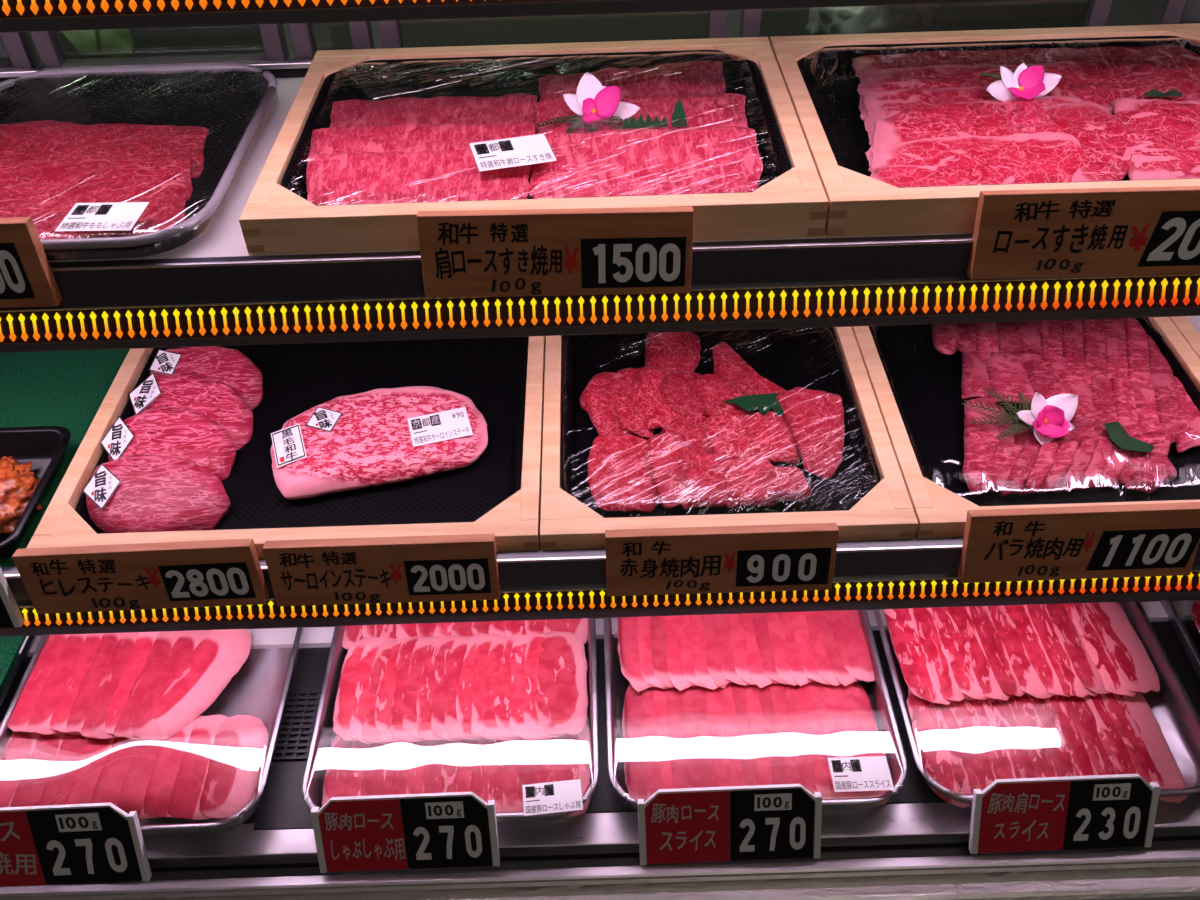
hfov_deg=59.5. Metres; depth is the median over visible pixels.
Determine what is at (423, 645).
slice
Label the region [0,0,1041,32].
display shelf
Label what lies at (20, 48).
window
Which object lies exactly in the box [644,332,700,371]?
beef piece
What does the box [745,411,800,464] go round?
beef piece
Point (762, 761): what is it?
slice
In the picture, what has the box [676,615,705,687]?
slice
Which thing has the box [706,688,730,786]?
slice
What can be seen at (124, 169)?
beef slice
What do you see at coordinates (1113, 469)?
slice
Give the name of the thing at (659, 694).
slice
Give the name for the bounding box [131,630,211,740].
slice
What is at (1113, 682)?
slice
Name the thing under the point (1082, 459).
slice
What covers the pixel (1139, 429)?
slice
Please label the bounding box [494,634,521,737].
slice
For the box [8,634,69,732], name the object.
slice
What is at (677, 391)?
beef piece
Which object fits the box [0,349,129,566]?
mat
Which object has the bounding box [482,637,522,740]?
slice
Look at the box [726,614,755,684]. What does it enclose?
slice
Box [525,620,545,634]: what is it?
slice
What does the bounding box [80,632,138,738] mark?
slice
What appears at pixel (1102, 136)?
beef slice
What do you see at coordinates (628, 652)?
slice
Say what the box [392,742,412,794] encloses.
slice
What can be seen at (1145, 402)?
slice
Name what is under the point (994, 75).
fern sprig
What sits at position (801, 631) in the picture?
slice
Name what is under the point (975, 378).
slice
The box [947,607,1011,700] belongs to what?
slice
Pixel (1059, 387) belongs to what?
slice
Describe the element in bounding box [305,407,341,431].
sticker
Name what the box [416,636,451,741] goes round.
slice
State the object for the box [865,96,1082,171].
beef slice
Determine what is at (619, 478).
beef piece
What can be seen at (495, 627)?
slice
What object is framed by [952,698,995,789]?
slice
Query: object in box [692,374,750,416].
beef piece
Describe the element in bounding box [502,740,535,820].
slice
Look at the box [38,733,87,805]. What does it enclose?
slice
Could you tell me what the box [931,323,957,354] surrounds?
slice
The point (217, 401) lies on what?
steak
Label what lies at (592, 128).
fern sprig
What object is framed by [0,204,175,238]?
beef slice
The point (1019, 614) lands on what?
slice
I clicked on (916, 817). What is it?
shelf
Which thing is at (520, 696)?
slice
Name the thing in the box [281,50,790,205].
plastic tray
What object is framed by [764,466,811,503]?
beef piece
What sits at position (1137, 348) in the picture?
slice
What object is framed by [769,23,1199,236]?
wooden box
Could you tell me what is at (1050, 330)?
slice
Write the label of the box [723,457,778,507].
beef piece
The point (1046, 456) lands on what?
slice
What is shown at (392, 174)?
beef slice
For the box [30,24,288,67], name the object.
window
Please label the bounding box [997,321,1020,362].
slice
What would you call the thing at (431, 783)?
slice
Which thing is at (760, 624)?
slice
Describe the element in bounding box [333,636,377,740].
slice
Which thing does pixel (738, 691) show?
slice
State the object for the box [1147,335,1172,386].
slice
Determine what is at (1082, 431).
slice
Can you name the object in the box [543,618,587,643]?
slice
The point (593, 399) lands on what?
beef piece
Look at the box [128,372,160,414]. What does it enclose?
sticker
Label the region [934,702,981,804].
slice
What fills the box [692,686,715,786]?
slice
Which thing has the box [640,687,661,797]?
slice
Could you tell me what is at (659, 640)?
slice
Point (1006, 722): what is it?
slice
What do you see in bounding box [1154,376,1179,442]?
slice
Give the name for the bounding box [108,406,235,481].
steak
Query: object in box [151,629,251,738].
slice
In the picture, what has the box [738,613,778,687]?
slice
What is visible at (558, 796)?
label
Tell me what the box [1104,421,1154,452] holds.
leaf
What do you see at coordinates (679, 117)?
divider leaf
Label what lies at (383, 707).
slice
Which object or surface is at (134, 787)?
slice
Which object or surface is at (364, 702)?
slice
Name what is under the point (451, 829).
price sign
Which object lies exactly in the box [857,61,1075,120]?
beef slice
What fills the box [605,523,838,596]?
price tag
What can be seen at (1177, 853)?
rail
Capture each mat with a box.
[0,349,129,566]
[0,636,25,695]
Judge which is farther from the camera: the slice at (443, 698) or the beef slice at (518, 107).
the slice at (443, 698)
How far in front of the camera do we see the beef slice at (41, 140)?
0.95 m
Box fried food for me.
[0,456,42,535]
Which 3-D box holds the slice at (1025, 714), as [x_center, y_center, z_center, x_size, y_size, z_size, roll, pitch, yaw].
[0.431,0.283,1.027,0.055,0.014,0.138,-1,42,1]
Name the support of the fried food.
in the plastic tray at (45, 447)
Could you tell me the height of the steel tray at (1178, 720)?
0.031 m
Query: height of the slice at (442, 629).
0.012 m
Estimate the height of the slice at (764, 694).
0.013 m
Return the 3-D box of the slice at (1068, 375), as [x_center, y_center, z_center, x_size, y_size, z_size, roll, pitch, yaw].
[0.495,-0.078,1.080,0.067,0.018,0.057,-2,42,0]
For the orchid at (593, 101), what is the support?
on the plastic tray at (492, 76)
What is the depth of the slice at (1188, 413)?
1.01 m
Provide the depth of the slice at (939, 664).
1.08 m
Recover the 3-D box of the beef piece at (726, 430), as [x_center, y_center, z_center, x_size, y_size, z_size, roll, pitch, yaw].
[0.137,-0.016,1.023,0.072,0.019,0.072,-2,42,0]
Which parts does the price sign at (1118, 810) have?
post, red panel, black panel, post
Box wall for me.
[0,54,308,81]
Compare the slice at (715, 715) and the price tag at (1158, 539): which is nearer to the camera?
the price tag at (1158, 539)
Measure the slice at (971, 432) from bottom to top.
0.015 m
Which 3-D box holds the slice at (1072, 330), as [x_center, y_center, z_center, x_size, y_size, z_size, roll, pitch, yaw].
[0.506,-0.119,1.125,0.030,0.018,0.141,11,44,14]
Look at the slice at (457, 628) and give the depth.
1.14 m
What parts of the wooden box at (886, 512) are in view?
panel, panel, panel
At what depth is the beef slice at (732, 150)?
0.88 m
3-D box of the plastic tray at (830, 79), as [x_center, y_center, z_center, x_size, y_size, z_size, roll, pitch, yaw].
[0.397,-0.296,0.935,0.412,0.028,0.293,-2,42,0]
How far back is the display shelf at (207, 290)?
0.83 m
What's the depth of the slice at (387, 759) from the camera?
1.01 m
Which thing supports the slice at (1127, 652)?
in the steel tray at (1178, 720)
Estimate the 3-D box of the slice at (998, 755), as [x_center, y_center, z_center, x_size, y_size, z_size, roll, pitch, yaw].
[0.393,0.285,1.026,0.056,0.013,0.140,-2,42,-1]
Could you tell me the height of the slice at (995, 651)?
0.016 m
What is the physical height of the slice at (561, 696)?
0.013 m
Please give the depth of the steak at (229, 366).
1.10 m
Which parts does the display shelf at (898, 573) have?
trim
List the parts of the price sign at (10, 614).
black panel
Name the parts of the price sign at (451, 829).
post, red panel, black panel, post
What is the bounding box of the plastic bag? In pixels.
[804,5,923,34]
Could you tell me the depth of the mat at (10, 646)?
1.13 m
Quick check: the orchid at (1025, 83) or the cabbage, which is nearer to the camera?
the orchid at (1025, 83)
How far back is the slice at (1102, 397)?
1.04 m
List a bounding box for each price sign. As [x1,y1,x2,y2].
[0,567,24,627]
[0,802,151,884]
[311,792,499,872]
[637,784,821,864]
[968,774,1159,853]
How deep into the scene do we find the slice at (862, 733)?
1.04 m
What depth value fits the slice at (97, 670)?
1.08 m
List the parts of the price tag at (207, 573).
number panel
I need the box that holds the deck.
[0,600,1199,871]
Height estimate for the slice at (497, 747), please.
0.012 m
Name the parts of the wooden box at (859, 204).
panel, panel, panel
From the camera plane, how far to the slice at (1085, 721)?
1.02 m
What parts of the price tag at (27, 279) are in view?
number panel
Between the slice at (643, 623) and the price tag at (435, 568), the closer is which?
the price tag at (435, 568)
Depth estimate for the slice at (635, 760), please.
1.03 m
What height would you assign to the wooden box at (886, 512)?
0.031 m
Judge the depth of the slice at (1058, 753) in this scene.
1.02 m
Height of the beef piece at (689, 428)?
0.021 m
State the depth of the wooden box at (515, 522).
0.93 m
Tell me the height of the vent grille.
0.004 m
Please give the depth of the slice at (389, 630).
1.14 m
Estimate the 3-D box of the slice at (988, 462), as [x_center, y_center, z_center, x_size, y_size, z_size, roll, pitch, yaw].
[0.370,0.015,0.981,0.061,0.017,0.092,16,45,18]
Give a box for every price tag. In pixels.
[0,217,62,307]
[12,538,268,613]
[262,534,500,606]
[416,206,693,297]
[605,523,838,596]
[958,502,1199,582]
[967,186,1199,279]
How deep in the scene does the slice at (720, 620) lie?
1.10 m
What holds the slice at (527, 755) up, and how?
in the steel tray at (316, 764)
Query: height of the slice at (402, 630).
0.012 m
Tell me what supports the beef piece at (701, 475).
in the plastic tray at (789, 358)
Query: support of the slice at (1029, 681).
in the steel tray at (1178, 720)
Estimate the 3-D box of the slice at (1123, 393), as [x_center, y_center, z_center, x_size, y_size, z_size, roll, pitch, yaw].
[0.523,-0.047,1.046,0.027,0.015,0.108,9,43,12]
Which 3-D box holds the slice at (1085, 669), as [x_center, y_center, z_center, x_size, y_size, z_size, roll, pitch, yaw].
[0.501,0.194,1.108,0.056,0.015,0.155,-1,42,1]
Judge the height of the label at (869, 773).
0.001 m
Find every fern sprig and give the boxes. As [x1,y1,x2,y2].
[536,115,637,132]
[961,386,1033,439]
[980,70,1013,79]
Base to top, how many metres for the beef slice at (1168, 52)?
0.015 m
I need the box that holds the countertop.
[0,0,1199,60]
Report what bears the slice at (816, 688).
in the steel tray at (616, 684)
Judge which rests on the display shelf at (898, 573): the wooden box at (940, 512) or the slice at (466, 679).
the wooden box at (940, 512)
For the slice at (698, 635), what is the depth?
1.09 m
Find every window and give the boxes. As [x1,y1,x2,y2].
[0,32,39,68]
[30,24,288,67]
[289,21,374,59]
[378,10,727,48]
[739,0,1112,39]
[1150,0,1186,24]
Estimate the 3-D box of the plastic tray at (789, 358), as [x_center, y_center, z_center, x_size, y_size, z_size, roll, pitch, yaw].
[0.108,-0.047,1.050,0.290,0.038,0.328,-2,42,0]
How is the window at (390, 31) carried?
in the wall
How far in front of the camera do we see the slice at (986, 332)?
1.12 m
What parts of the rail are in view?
counter edge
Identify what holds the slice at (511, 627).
in the steel tray at (316, 764)
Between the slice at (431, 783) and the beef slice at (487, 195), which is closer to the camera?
the beef slice at (487, 195)
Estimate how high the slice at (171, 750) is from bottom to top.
0.015 m
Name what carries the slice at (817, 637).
in the steel tray at (616, 684)
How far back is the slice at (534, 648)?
1.07 m
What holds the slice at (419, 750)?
in the steel tray at (316, 764)
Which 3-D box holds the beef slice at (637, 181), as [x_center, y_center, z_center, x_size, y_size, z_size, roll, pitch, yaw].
[0.037,-0.216,0.858,0.187,0.013,0.048,-2,42,0]
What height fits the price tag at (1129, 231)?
0.069 m
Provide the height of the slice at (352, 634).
0.012 m
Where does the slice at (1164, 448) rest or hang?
in the plastic tray at (925, 383)
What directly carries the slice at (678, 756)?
in the steel tray at (616, 684)
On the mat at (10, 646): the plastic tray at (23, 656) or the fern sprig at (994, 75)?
the plastic tray at (23, 656)
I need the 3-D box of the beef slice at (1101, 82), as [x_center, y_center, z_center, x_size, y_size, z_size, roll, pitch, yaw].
[0.502,-0.340,0.975,0.156,0.014,0.102,4,42,7]
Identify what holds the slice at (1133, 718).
in the steel tray at (1178, 720)
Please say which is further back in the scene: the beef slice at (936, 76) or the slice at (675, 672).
the slice at (675, 672)
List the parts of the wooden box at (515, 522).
panel, panel, panel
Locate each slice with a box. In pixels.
[0,120,208,178]
[0,158,192,201]
[0,179,186,223]
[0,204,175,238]
[0,722,14,761]
[0,731,39,807]
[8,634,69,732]
[10,733,65,806]
[26,634,87,734]
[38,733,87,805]
[50,633,103,734]
[64,738,114,804]
[66,633,123,732]
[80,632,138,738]
[90,737,136,805]
[105,632,159,733]
[113,631,183,741]
[117,740,160,818]
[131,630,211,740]
[143,715,202,817]
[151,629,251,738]
[168,714,227,819]
[199,715,267,817]
[306,122,536,183]
[306,149,530,204]
[320,172,526,204]
[321,734,352,805]
[330,93,537,126]
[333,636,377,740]
[342,625,363,649]
[346,741,368,796]
[349,637,398,743]
[360,743,382,795]
[361,640,401,744]
[362,625,382,637]
[374,744,397,794]
[375,637,412,743]
[380,624,396,638]
[390,636,427,742]
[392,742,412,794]
[396,624,417,639]
[403,636,441,740]
[406,741,429,793]
[416,623,435,636]
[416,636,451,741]
[422,740,444,793]
[431,635,464,740]
[434,623,451,635]
[441,740,459,792]
[444,636,482,739]
[451,622,473,635]
[456,633,487,736]
[456,739,476,791]
[471,621,497,635]
[471,634,507,739]
[471,738,489,802]
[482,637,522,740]
[487,740,505,812]
[488,621,504,635]
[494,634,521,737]
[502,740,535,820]
[505,620,526,636]
[510,634,551,740]
[517,739,536,802]
[524,634,564,737]
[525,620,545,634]
[529,126,762,197]
[531,167,757,198]
[534,631,587,734]
[535,93,747,134]
[536,723,590,816]
[538,61,725,101]
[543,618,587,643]
[616,617,654,691]
[622,684,647,808]
[637,616,669,688]
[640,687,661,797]
[650,616,673,687]
[653,687,672,788]
[660,616,697,690]
[666,687,688,788]
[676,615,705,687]
[678,686,702,787]
[689,615,727,689]
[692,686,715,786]
[700,614,730,686]
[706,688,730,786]
[714,614,750,685]
[718,682,745,785]
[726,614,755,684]
[731,682,756,785]
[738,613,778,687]
[746,685,772,784]
[753,613,789,684]
[755,685,788,784]
[765,612,805,685]
[769,683,800,783]
[777,612,816,685]
[784,684,817,794]
[792,612,830,684]
[794,683,831,799]
[804,611,840,685]
[809,681,843,798]
[815,611,861,685]
[823,684,869,807]
[830,610,874,681]
[833,681,889,804]
[851,44,1199,76]
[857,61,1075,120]
[860,86,1060,144]
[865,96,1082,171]
[870,132,1084,186]
[884,608,951,704]
[907,688,970,807]
[911,608,972,701]
[930,607,987,699]
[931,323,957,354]
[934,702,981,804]
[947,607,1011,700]
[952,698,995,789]
[954,323,976,353]
[961,348,989,398]
[962,437,1022,494]
[964,397,1013,450]
[969,606,1031,696]
[972,698,1015,778]
[976,322,998,361]
[985,351,1033,403]
[988,605,1053,698]
[990,698,1037,777]
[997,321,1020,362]
[999,445,1039,495]
[1004,605,1070,696]
[1008,693,1057,777]
[1010,423,1108,447]
[1018,321,1041,362]
[1018,442,1058,495]
[1022,359,1060,399]
[1027,604,1097,697]
[1030,695,1075,776]
[1037,441,1077,493]
[1039,320,1062,369]
[1041,101,1131,181]
[1045,604,1109,693]
[1050,695,1097,775]
[1051,383,1072,421]
[1054,356,1091,386]
[1057,439,1096,492]
[1058,58,1199,112]
[1061,319,1083,367]
[1063,603,1136,696]
[1064,696,1116,774]
[1070,383,1095,422]
[1075,437,1114,490]
[1082,319,1106,376]
[1084,602,1159,693]
[1085,694,1159,800]
[1091,377,1116,427]
[1094,437,1133,488]
[1104,318,1127,378]
[1104,692,1186,802]
[1110,377,1137,426]
[1111,98,1199,179]
[1114,451,1148,486]
[1123,423,1166,437]
[1124,318,1149,383]
[1124,452,1176,493]
[1133,381,1158,422]
[1136,434,1165,444]
[1146,432,1172,460]
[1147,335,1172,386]
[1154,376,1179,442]
[1174,377,1199,452]
[1192,600,1199,633]
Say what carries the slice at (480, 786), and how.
in the steel tray at (316, 764)
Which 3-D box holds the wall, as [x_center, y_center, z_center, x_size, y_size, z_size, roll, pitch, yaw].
[-0.006,-0.183,1.300,2.300,0.628,0.025,-2,42,0]
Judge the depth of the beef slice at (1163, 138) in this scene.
0.89 m
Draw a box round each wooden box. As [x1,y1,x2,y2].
[27,336,545,558]
[239,37,827,254]
[540,327,917,549]
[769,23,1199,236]
[851,317,1199,538]
[1169,316,1199,358]
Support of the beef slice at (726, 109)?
in the plastic tray at (492, 76)
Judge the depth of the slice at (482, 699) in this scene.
1.07 m
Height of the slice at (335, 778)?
0.012 m
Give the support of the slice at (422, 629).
in the steel tray at (316, 764)
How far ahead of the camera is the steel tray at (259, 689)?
1.09 m
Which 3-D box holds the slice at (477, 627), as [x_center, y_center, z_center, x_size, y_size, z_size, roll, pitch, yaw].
[-0.116,0.169,1.170,0.061,0.012,0.132,-3,42,-1]
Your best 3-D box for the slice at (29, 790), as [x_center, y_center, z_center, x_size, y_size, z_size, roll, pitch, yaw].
[-0.538,0.312,1.027,0.059,0.014,0.113,-3,42,-1]
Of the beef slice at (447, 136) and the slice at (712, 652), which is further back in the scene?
the slice at (712, 652)
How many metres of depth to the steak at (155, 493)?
0.96 m
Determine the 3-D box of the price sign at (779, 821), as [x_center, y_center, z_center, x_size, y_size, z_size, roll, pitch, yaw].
[0.118,0.341,0.954,0.166,0.077,0.036,-2,42,0]
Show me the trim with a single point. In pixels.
(293, 64)
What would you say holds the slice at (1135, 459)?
in the plastic tray at (925, 383)
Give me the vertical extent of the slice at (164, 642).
0.017 m
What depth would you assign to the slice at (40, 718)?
1.08 m
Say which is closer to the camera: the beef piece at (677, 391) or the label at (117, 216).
the label at (117, 216)
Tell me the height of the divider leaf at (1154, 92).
0.006 m
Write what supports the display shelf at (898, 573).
attached to the wall
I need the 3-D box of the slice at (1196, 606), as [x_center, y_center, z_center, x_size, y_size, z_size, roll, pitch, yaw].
[0.663,0.216,1.093,0.056,0.014,0.152,-1,42,1]
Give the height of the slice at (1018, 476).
0.018 m
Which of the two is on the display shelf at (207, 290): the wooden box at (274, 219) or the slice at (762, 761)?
the wooden box at (274, 219)
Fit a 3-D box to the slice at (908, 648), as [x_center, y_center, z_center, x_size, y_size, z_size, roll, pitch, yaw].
[0.336,0.204,1.103,0.055,0.015,0.154,-3,42,-1]
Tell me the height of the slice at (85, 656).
0.018 m
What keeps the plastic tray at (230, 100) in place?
on the display shelf at (207, 290)
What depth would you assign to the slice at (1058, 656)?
1.08 m
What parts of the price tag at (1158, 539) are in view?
number panel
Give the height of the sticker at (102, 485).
0.010 m
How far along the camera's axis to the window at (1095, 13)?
1.06 m
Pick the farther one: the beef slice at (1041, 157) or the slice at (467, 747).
the slice at (467, 747)
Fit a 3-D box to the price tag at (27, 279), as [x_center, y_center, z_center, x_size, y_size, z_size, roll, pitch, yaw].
[-0.522,-0.139,0.795,0.204,0.071,0.017,-2,42,0]
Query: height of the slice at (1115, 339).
0.018 m
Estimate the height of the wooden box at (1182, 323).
0.031 m
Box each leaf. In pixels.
[622,113,667,128]
[672,98,686,126]
[722,393,784,415]
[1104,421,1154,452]
[1144,89,1182,96]
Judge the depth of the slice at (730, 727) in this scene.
1.03 m
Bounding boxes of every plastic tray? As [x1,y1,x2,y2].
[0,63,277,259]
[0,426,70,558]
[0,635,37,714]
[75,337,527,533]
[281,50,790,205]
[562,327,879,517]
[797,36,1199,187]
[869,317,1199,505]
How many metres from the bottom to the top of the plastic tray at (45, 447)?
0.030 m
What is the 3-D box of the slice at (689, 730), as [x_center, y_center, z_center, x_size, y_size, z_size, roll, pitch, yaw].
[0.096,0.286,1.035,0.046,0.013,0.145,-2,42,-1]
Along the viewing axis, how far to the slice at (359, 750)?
1.01 m
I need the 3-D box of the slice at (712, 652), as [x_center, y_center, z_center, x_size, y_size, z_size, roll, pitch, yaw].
[0.126,0.194,1.121,0.048,0.015,0.145,-2,42,0]
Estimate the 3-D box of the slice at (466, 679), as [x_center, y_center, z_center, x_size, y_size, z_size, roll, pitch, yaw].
[-0.120,0.239,1.079,0.060,0.013,0.131,-1,42,1]
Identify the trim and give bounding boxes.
[0,60,311,77]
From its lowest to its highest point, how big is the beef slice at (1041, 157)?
0.014 m
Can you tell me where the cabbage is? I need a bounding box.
[29,29,133,61]
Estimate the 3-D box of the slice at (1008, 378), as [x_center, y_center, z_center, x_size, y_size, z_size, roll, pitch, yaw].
[0.433,-0.077,1.083,0.088,0.018,0.087,-2,42,0]
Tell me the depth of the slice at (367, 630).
1.14 m
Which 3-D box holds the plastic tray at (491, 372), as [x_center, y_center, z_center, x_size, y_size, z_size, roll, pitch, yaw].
[-0.278,-0.029,1.056,0.406,0.020,0.328,-2,42,0]
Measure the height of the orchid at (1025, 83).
0.031 m
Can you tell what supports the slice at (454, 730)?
in the steel tray at (316, 764)
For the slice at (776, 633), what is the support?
in the steel tray at (616, 684)
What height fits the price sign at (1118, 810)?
0.075 m
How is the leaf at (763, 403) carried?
in the plastic tray at (789, 358)
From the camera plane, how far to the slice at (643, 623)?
1.10 m
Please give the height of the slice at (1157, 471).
0.014 m
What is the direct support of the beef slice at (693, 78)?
in the plastic tray at (492, 76)
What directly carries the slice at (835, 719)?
in the steel tray at (616, 684)
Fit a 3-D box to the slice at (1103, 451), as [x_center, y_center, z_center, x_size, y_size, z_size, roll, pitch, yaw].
[0.467,0.012,0.984,0.018,0.021,0.076,25,49,27]
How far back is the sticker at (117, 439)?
1.02 m
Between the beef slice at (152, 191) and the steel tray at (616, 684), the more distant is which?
the steel tray at (616, 684)
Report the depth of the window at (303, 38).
1.06 m
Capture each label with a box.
[55,202,148,230]
[271,423,306,467]
[407,407,472,446]
[469,133,556,171]
[522,779,582,815]
[828,756,893,791]
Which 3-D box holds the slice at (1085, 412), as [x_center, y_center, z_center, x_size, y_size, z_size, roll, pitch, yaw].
[0.482,-0.049,1.049,0.027,0.015,0.083,7,43,10]
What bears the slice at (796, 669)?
in the steel tray at (616, 684)
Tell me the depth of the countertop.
1.31 m
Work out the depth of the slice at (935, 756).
1.02 m
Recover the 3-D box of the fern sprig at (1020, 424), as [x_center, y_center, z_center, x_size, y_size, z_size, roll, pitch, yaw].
[0.391,-0.037,1.019,0.074,0.005,0.080,-2,42,0]
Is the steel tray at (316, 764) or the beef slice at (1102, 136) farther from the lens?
the steel tray at (316, 764)
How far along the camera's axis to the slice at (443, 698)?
1.06 m
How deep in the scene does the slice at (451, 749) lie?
1.01 m
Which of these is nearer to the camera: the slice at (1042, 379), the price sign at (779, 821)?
the price sign at (779, 821)
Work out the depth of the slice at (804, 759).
1.02 m
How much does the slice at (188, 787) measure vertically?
0.014 m
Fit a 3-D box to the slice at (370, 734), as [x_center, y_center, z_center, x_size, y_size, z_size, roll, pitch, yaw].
[-0.214,0.245,1.075,0.060,0.013,0.131,-1,42,1]
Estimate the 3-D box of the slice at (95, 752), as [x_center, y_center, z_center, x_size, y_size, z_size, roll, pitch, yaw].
[-0.487,0.311,1.026,0.059,0.015,0.112,-2,42,0]
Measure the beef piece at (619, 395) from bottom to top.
0.020 m
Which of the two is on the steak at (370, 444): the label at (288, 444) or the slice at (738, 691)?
the label at (288, 444)
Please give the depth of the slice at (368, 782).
1.01 m
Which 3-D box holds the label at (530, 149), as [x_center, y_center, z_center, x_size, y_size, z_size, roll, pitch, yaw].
[-0.073,-0.249,0.875,0.064,0.001,0.052,-11,43,-10]
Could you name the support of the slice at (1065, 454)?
in the plastic tray at (925, 383)
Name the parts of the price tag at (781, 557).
number panel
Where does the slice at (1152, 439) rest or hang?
in the plastic tray at (925, 383)
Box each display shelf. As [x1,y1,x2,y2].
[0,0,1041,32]
[0,77,1199,352]
[0,316,1199,635]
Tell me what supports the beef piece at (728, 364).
in the plastic tray at (789, 358)
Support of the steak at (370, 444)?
on the plastic tray at (491, 372)
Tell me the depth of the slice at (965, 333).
1.12 m
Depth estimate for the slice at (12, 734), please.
1.05 m
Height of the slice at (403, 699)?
0.013 m
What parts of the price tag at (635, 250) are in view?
number panel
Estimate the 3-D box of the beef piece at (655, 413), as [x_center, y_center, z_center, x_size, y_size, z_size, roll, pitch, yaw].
[0.065,-0.056,1.067,0.072,0.020,0.098,-2,42,0]
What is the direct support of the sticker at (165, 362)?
on the steak at (229, 366)
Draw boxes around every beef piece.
[579,372,632,434]
[587,434,660,512]
[606,367,654,438]
[631,365,680,429]
[642,432,692,508]
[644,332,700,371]
[659,370,704,415]
[661,413,713,453]
[677,452,740,510]
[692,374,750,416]
[703,409,754,459]
[713,342,785,394]
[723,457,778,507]
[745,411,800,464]
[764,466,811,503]
[776,387,844,478]
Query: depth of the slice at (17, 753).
1.03 m
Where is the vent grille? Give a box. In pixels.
[253,651,334,829]
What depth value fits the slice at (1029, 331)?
1.11 m
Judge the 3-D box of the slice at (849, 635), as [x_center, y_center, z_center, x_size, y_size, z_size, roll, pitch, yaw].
[0.264,0.189,1.123,0.048,0.014,0.143,-3,42,-1]
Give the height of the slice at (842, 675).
0.015 m
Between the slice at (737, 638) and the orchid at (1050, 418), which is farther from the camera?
the slice at (737, 638)
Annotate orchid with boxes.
[563,72,639,128]
[986,63,1060,101]
[1017,392,1077,444]
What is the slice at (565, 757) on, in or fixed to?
in the steel tray at (316, 764)
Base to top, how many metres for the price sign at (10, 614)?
0.080 m
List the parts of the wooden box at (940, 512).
panel, panel, panel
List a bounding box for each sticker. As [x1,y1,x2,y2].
[82,463,120,509]
[101,416,134,459]
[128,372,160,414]
[149,349,181,373]
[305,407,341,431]
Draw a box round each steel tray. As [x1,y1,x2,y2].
[0,627,302,834]
[302,618,598,822]
[603,610,907,809]
[874,601,1199,805]
[1160,599,1199,679]
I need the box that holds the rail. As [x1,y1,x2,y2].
[0,840,1199,899]
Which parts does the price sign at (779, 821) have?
post, red panel, black panel, post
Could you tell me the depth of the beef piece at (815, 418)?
1.01 m
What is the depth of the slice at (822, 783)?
1.03 m
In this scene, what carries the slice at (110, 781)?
in the steel tray at (259, 689)
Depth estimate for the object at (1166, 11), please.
1.07 m
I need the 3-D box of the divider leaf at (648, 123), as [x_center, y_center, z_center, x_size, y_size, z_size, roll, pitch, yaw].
[0.039,-0.287,0.916,0.040,0.012,0.005,-3,42,-1]
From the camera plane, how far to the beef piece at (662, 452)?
0.98 m
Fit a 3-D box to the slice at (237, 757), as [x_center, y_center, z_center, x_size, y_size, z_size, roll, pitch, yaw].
[-0.359,0.307,1.025,0.058,0.015,0.112,-2,42,-1]
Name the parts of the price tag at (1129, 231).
number panel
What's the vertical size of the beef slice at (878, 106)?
0.014 m
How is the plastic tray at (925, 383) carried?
in the wooden box at (940, 512)
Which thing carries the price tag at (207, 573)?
on the display shelf at (898, 573)
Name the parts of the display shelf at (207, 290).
trim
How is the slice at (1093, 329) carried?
in the plastic tray at (925, 383)
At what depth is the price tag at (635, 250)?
0.79 m
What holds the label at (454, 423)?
on the steak at (370, 444)
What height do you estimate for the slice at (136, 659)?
0.018 m
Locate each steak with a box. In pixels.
[86,454,230,532]
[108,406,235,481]
[140,373,252,449]
[150,346,262,409]
[270,386,487,499]
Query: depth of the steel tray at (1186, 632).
1.11 m
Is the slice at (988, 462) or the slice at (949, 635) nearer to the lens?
the slice at (988, 462)
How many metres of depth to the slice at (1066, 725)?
1.02 m
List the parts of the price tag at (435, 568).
number panel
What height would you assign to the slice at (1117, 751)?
0.013 m
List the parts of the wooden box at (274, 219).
panel, panel, panel, panel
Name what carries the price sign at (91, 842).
on the rail

